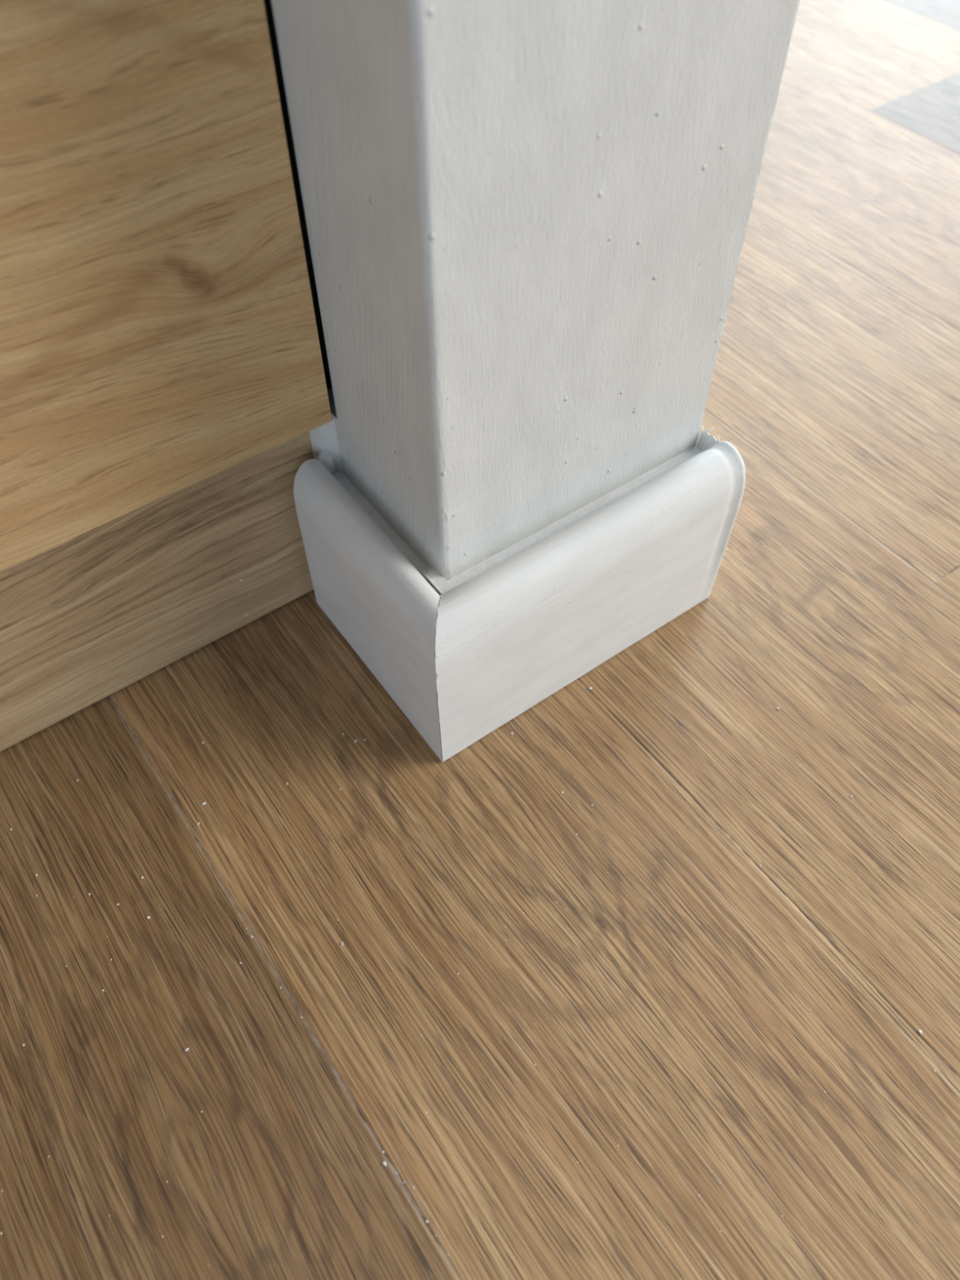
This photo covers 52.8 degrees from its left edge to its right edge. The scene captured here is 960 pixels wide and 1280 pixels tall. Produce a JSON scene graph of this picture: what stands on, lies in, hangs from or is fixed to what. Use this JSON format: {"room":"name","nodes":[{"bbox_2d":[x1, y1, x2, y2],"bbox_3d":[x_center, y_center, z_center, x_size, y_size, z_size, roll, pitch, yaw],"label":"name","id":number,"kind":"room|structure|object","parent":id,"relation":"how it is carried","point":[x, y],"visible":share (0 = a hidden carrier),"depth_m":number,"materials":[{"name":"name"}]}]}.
{"room":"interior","nodes":[
{"label":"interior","id":0,"kind":"room"},
{"bbox_2d":[263,0,332,389],"bbox_3d":[-0.283,-0.273,-0.149,0.562,1.200,0.005,-30,59,-20],"label":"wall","id":1,"kind":"structure","parent":0,"point":[268,4],"depth_m":0.29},
{"bbox_2d":[0,0,332,570],"bbox_3d":[-0.278,-0.281,-0.201,0.543,1.107,0.012,-30,59,-20],"label":"wood panel","id":2,"kind":"object","parent":1,"relation":"attached to","point":[159,335],"visible":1,"depth_m":0.26,"materials":[{"name":"laminate"}]},
{"bbox_2d":[0,0,959,1279],"bbox_3d":[0.378,-0.979,1.125,3.875,0.015,3.375,-30,59,-20],"label":"floor","id":3,"kind":"structure","parent":0,"point":[671,984],"depth_m":0.33,"materials":[{"name":"brown wood"}]},
{"bbox_2d":[0,431,314,751],"bbox_3d":[-0.283,0.062,0.281,0.544,0.106,0.015,-30,59,-20],"label":"board","id":4,"kind":"object","parent":3,"relation":"on","point":[90,615],"visible":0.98,"depth_m":0.35,"materials":[{"name":"brown wood"}]},
{"bbox_2d":[271,0,799,587],"bbox_3d":[-0.013,-0.403,-0.039,0.122,1.175,0.152,-30,59,-20],"label":"post","id":5,"kind":"object","parent":3,"relation":"on","point":[527,220],"visible":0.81,"depth_m":0.25,"materials":[{"name":"white paint"}]},
{"bbox_2d":[293,451,453,761],"bbox_3d":[-0.035,-0.014,0.356,0.020,0.076,0.099,-30,59,-20],"label":"skirting board","id":6,"kind":"object","parent":5,"relation":"attached to","point":[370,584],"visible":0.98,"depth_m":0.34,"materials":[{"name":"white paint"}]},
{"bbox_2d":[433,425,745,762],"bbox_3d":[0.035,-0.018,0.358,0.139,0.077,0.026,-30,59,-20],"label":"skirting board","id":7,"kind":"object","parent":5,"relation":"attached to","point":[526,621],"visible":1,"depth_m":0.34,"materials":[{"name":"white paint"}]}
]}

